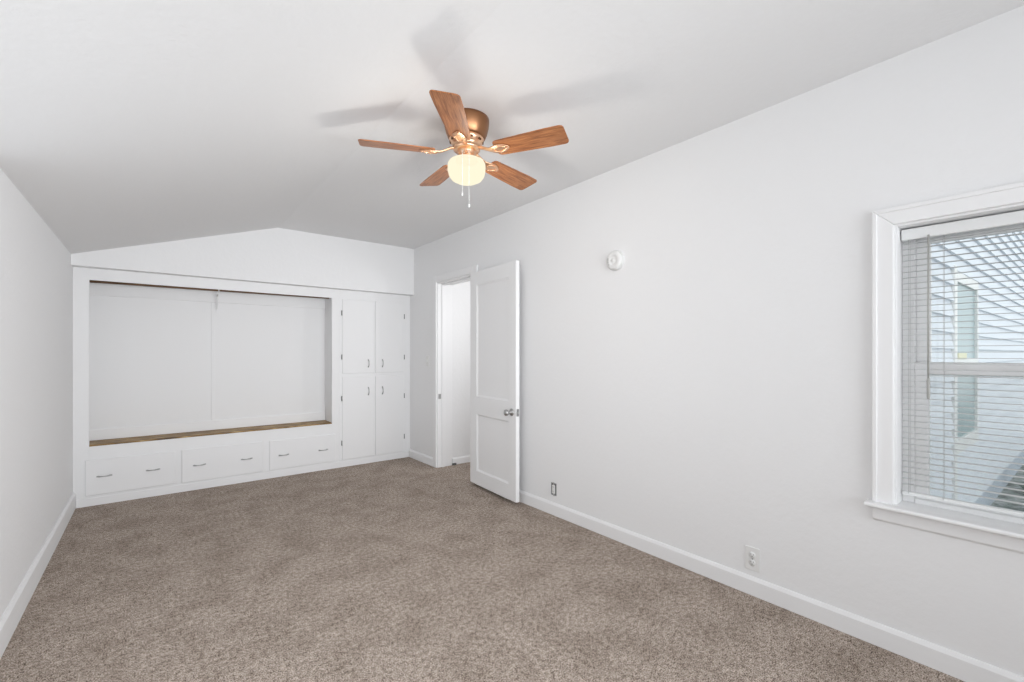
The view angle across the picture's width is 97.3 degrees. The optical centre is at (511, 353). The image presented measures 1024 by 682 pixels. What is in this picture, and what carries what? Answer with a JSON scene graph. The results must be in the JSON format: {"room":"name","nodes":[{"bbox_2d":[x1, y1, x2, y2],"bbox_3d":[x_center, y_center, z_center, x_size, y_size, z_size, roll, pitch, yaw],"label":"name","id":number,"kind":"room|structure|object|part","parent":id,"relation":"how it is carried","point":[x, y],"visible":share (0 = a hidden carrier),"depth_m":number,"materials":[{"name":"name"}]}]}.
{"room":"empty bedroom","nodes":[
{"label":"empty bedroom","id":0,"kind":"room"},
{"bbox_2d":[0,168,72,618],"bbox_3d":[-1.524,0.200,1.023,0.100,2.100,7.700,0,0,-39],"label":"wall","id":1,"kind":"structure","parent":0,"point":[36,269],"depth_m":2.37,"materials":[{"name":"white paint"}]},
{"bbox_2d":[0,493,75,658],"bbox_3d":[-1.332,1.185,0.876,0.016,0.130,7.031,0,0,-39],"label":"baseboard","id":2,"kind":"structure","parent":1,"relation":"attached to","point":[13,613],"depth_m":2.33,"materials":[{"name":"white paint"}]},
{"bbox_2d":[71,228,413,295],"bbox_3d":[-2.375,-0.997,4.527,3.038,0.597,0.180,0,0,-39],"label":"wall","id":3,"kind":"structure","parent":0,"point":[280,256],"depth_m":4.46,"materials":[{"name":"white paint"}]},
{"bbox_2d":[452,281,469,457],"bbox_3d":[0.296,-0.023,4.885,1.346,2.545,1.670,0,0,-39],"label":"wall","id":4,"kind":"structure","parent":0,"point":[460,292],"depth_m":5.13,"materials":[{"name":"white paint"}]},
{"bbox_2d":[452,455,469,463],"bbox_3d":[-0.190,1.211,5.429,1.226,0.078,0.014,0,0,-39],"label":"baseboard","id":5,"kind":"structure","parent":4,"relation":"attached to","point":[462,459],"depth_m":5.11,"materials":[{"name":"white paint"}]},
{"bbox_2d":[0,457,964,681],"bbox_3d":[0.237,1.280,2.427,4.603,0.060,7.700,0,0,-39],"label":"floor","id":6,"kind":"structure","parent":0,"point":[407,569],"depth_m":2.27,"materials":[{"name":"carpet"}]},
{"bbox_2d":[73,267,339,507],"bbox_3d":[-2.786,0.276,4.373,2.103,1.951,0.319,0,0,-39],"label":"storage unit","id":7,"kind":"object","parent":6,"relation":"on","point":[174,392],"visible":0.98,"depth_m":4.28,"materials":[{"name":"white paint"}]},
{"bbox_3d":[-3.243,1.018,3.847,0.588,0.292,0.011,0,0,-39],"label":"drawer","id":8,"kind":"part","parent":7,"relation":"part of","materials":[{"name":"white paint"}]},
{"bbox_3d":[-2.887,0.705,4.468,1.983,0.093,0.014,0,0,-39],"label":"niche baseboard","id":9,"kind":"part","parent":7,"relation":"part of","materials":[{"name":"white paint"}]},
{"bbox_3d":[-2.893,0.050,4.482,2.032,1.500,0.015,0,0,-39],"label":"panel","id":10,"kind":"part","parent":7,"relation":"part of","materials":[{"name":"white paint"}]},
{"bbox_2d":[89,280,328,309],"bbox_3d":[-2.829,-0.531,4.397,1.977,0.210,0.157,0,0,-39],"label":"closet rod","id":11,"kind":"object","parent":7,"relation":"attached to","point":[90,281],"visible":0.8,"depth_m":4.22,"materials":[{"name":"brown wood"}]},
{"bbox_3d":[-2.796,-0.615,4.357,1.977,0.042,0.033,0,0,-39],"label":"rod","id":12,"kind":"part","parent":11,"relation":"part of","materials":[{"name":"brown wood"}]},
{"bbox_3d":[-2.723,1.020,4.262,0.652,0.301,0.011,0,0,-39],"label":"drawer","id":13,"kind":"part","parent":7,"relation":"part of","materials":[{"name":"white paint"}]},
{"bbox_3d":[-2.172,1.022,4.701,0.641,0.296,0.011,0,0,-39],"label":"drawer","id":14,"kind":"part","parent":7,"relation":"part of","materials":[{"name":"white paint"}]},
{"bbox_3d":[-2.028,0.050,5.005,0.028,1.500,0.245,0,0,-39],"label":"panel","id":15,"kind":"part","parent":7,"relation":"part of","materials":[{"name":"white paint"}]},
{"bbox_2d":[340,290,409,466],"bbox_3d":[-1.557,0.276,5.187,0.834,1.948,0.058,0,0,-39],"label":"tall cabinet","id":16,"kind":"object","parent":6,"relation":"on","point":[374,327],"visible":1,"depth_m":5.17,"materials":[{"name":"white paint"}]},
{"bbox_3d":[-1.721,0.715,5.061,0.368,0.914,0.010,0,0,-39],"label":"door","id":17,"kind":"part","parent":16,"relation":"part of","materials":[{"name":"white paint"}]},
{"bbox_3d":[-1.721,-0.189,5.061,0.368,0.822,0.010,0,0,-39],"label":"door","id":18,"kind":"part","parent":16,"relation":"part of","materials":[{"name":"white paint"}]},
{"bbox_3d":[-1.435,0.715,5.289,0.354,0.914,0.010,0,0,-39],"label":"door","id":19,"kind":"part","parent":16,"relation":"part of","materials":[{"name":"white paint"}]},
{"bbox_3d":[-1.435,-0.189,5.289,0.354,0.822,0.010,0,0,-39],"label":"door","id":20,"kind":"part","parent":16,"relation":"part of","materials":[{"name":"white paint"}]},
{"bbox_2d":[0,0,1023,253],"bbox_3d":[0.237,-1.048,2.427,4.603,0.594,7.700,0,0,-39],"label":"ceiling","id":21,"kind":"structure","parent":0,"point":[124,123],"depth_m":1.92,"materials":[{"name":"white paint"}]},
{"bbox_2d":[358,90,568,206],"bbox_3d":[-0.245,-0.994,2.424,1.062,0.502,1.048,0,0,-39],"label":"ceiling fan","id":22,"kind":"object","parent":21,"relation":"hanging from","point":[466,129],"visible":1,"depth_m":2.31,"materials":[{"name":"brown wood"}]},
{"bbox_3d":[-0.588,-1.062,2.312,0.378,0.006,0.136,0,12,-14],"label":"blade","id":23,"kind":"part","parent":22,"relation":"part of","materials":[{"name":"brown wood"}]},
{"bbox_3d":[-0.430,-1.064,2.700,0.136,0.006,0.378,-14,8,-31],"label":"blade","id":24,"kind":"part","parent":22,"relation":"part of","materials":[{"name":"brown wood"}]},
{"bbox_3d":[-0.267,-1.070,2.041,0.136,0.006,0.378,12,-1,4],"label":"blade","id":25,"kind":"part","parent":22,"relation":"part of","materials":[{"name":"brown wood"}]},
{"bbox_3d":[-0.250,-0.933,2.318,0.003,0.225,0.061,0,0,5],"label":"pull chain","id":26,"kind":"part","parent":22,"relation":"part of","materials":[{"name":"silver metal"}]},
{"bbox_3d":[-0.241,-0.967,2.397,0.201,0.122,0.201,0,0,-39],"label":"glass globe","id":27,"kind":"part","parent":22,"relation":"part of"},
{"bbox_3d":[-0.011,-1.052,2.670,0.136,0.006,0.378,-15,-11,39],"label":"blade","id":28,"kind":"part","parent":22,"relation":"part of","materials":[{"name":"brown wood"}]},
{"bbox_3d":[0.089,-1.066,2.263,0.378,0.006,0.136,-1,-12,22],"label":"blade","id":29,"kind":"part","parent":22,"relation":"part of","materials":[{"name":"brown wood"}]},
{"bbox_2d":[410,5,1023,676],"bbox_3d":[0.879,-0.023,2.939,0.170,2.545,7.700,0,0,-39],"label":"wall","id":30,"kind":"structure","parent":0,"point":[707,395],"depth_m":2.30,"materials":[{"name":"white paint"}]},
{"bbox_2d":[433,265,477,467],"bbox_3d":[-0.528,0.202,4.697,0.198,2.096,0.862,0,0,-39],"label":"trim","id":31,"kind":"structure","parent":30,"relation":"attached to","point":[442,284],"depth_m":4.95,"materials":[{"name":"white paint"}]},
{"bbox_3d":[-0.846,0.202,4.951,0.018,2.096,0.068,0,0,-39],"label":"casing","id":32,"kind":"part","parent":31,"relation":"part of","materials":[{"name":"white paint"}]},
{"bbox_3d":[-0.599,-0.811,4.640,0.018,0.070,0.726,0,0,-39],"label":"head casing","id":33,"kind":"part","parent":31,"relation":"part of","materials":[{"name":"white paint"}]},
{"bbox_3d":[-0.351,0.202,4.330,0.018,2.096,0.068,0,0,-39],"label":"casing","id":34,"kind":"part","parent":31,"relation":"part of","materials":[{"name":"white paint"}]},
{"bbox_2d":[470,260,518,502],"bbox_3d":[-0.194,0.230,3.988,0.121,1.988,0.780,0,0,-35],"label":"door","id":35,"kind":"structure","parent":30,"relation":"in","point":[494,291],"depth_m":3.95,"materials":[{"name":"white paint"}]},
{"bbox_3d":[-0.169,-0.120,3.998,0.019,1.050,0.542,0,0,-35],"label":"panel","id":36,"kind":"part","parent":35,"relation":"part of","materials":[{"name":"white paint"}]},
{"bbox_3d":[-0.169,0.831,3.998,0.019,0.537,0.542,0,0,-35],"label":"panel","id":37,"kind":"part","parent":35,"relation":"part of","materials":[{"name":"white paint"}]},
{"bbox_3d":[-0.032,0.487,3.711,0.073,0.062,0.062,0,0,-35],"label":"knob","id":38,"kind":"part","parent":35,"relation":"part of","materials":[{"name":"silver metal"}]},
{"bbox_2d":[551,482,556,495],"bbox_3d":[0.322,1.053,3.493,0.010,0.104,0.058,0,0,-39],"label":"outlet","id":39,"kind":"object","parent":30,"relation":"attached to","point":[553,485],"visible":1,"depth_m":3.49,"materials":[{"name":"grey plastic"}]},
{"bbox_2d":[607,250,624,270],"bbox_3d":[0.686,-0.622,3.012,0.039,0.136,0.136,0,0,-39],"label":"smoke detector","id":40,"kind":"object","parent":30,"relation":"attached to","point":[615,259],"visible":1,"depth_m":2.99,"materials":[{"name":"white plastic"}]},
{"bbox_2d":[409,449,1023,681],"bbox_3d":[0.952,1.204,2.698,0.016,0.093,7.031,0,0,-39],"label":"baseboard","id":41,"kind":"structure","parent":30,"relation":"attached to","point":[965,668],"depth_m":2.15,"materials":[{"name":"white paint"}]},
{"bbox_2d":[745,545,759,572],"bbox_3d":[1.247,1.065,2.335,0.008,0.120,0.074,0,0,-39],"label":"wall outlet","id":42,"kind":"object","parent":30,"relation":"attached to","point":[752,555],"visible":1,"depth_m":2.33,"materials":[{"name":"white plastic"}]},
{"bbox_2d":[749,559,755,565],"bbox_3d":[1.245,1.085,2.333,0.003,0.033,0.033,0,0,-39],"label":"receptacle","id":43,"kind":"object","parent":42,"relation":"attached to","point":[752,562],"depth_m":2.33,"materials":[{"name":"grey plastic"}]},
{"bbox_2d":[749,552,755,558],"bbox_3d":[1.245,1.046,2.333,0.003,0.033,0.033,0,0,-39],"label":"receptacle","id":44,"kind":"object","parent":42,"relation":"attached to","point":[752,555],"depth_m":2.33,"materials":[{"name":"grey plastic"}]},
{"bbox_2d":[864,181,1023,553],"bbox_3d":[1.908,0.053,1.597,0.234,1.325,1.014,0,0,-39],"label":"window","id":45,"kind":"structure","parent":30,"relation":"in","point":[975,525],"depth_m":1.89,"materials":[{"name":"white paint"}]},
{"bbox_3d":[1.577,0.014,1.911,0.020,1.240,0.070,0,0,-39],"label":"casing","id":46,"kind":"part","parent":45,"relation":"part of","materials":[{"name":"white paint"}]},
{"bbox_3d":[1.859,-0.573,1.558,0.020,0.070,0.971,0,0,-39],"label":"head casing","id":47,"kind":"part","parent":45,"relation":"part of","materials":[{"name":"white paint"}]},
{"bbox_2d":[901,210,1023,516],"bbox_3d":[1.908,0.037,1.599,0.044,1.121,0.808,0,0,-39],"label":"blind","id":48,"kind":"object","parent":45,"relation":"attached to","point":[1017,217],"visible":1,"depth_m":1.78,"materials":[{"name":"white plastic"}]},
{"bbox_3d":[1.677,0.056,1.901,0.028,1.068,0.001,0,0,-39],"label":"ladder cord","id":49,"kind":"part","parent":48,"relation":"part of","materials":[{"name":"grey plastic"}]},
{"bbox_3d":[1.744,0.056,1.818,0.028,1.068,0.001,0,0,-39],"label":"ladder cord","id":50,"kind":"part","parent":48,"relation":"part of","materials":[{"name":"white fabric"}]},
{"bbox_3d":[1.914,0.591,1.604,0.025,0.015,0.804,0,0,-39],"label":"rail","id":51,"kind":"part","parent":48,"relation":"part of","materials":[{"name":"white plastic"}]},
{"bbox_3d":[1.963,0.055,1.641,0.074,1.170,0.818,0,0,-39],"label":"frame","id":52,"kind":"part","parent":45,"relation":"part of","materials":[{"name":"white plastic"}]},
{"bbox_3d":[1.949,0.328,1.630,0.027,0.584,0.738,0,0,-39],"label":"sash","id":53,"kind":"part","parent":45,"relation":"part of","materials":[{"name":"white plastic"}]},
{"bbox_3d":[1.973,-0.205,1.649,0.027,0.590,0.738,0,0,-39],"label":"sash","id":54,"kind":"part","parent":45,"relation":"part of","materials":[{"name":"white plastic"}]},
{"label":"outside","id":55,"kind":"structure","parent":0,"visible":0},
{"bbox_2d":[990,465,1023,511],"bbox_3d":[9.972,1.938,10.511,23.300,0.065,24.000,0,0,-39],"label":"ground","id":56,"kind":"structure","parent":55,"point":[1013,506],"depth_m":6.00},
{"bbox_2d":[930,231,1023,505],"bbox_3d":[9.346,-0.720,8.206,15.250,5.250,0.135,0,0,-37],"label":"house","id":57,"kind":"structure","parent":56,"relation":"on","point":[955,346],"depth_m":5.02,"materials":[{"name":"white paint"}]},
{"bbox_3d":[4.707,0.075,4.699,1.080,1.540,0.030,0,0,-37],"label":"pane","id":58,"kind":"part","parent":57,"relation":"part of","materials":[{"name":"teal"}]}
]}

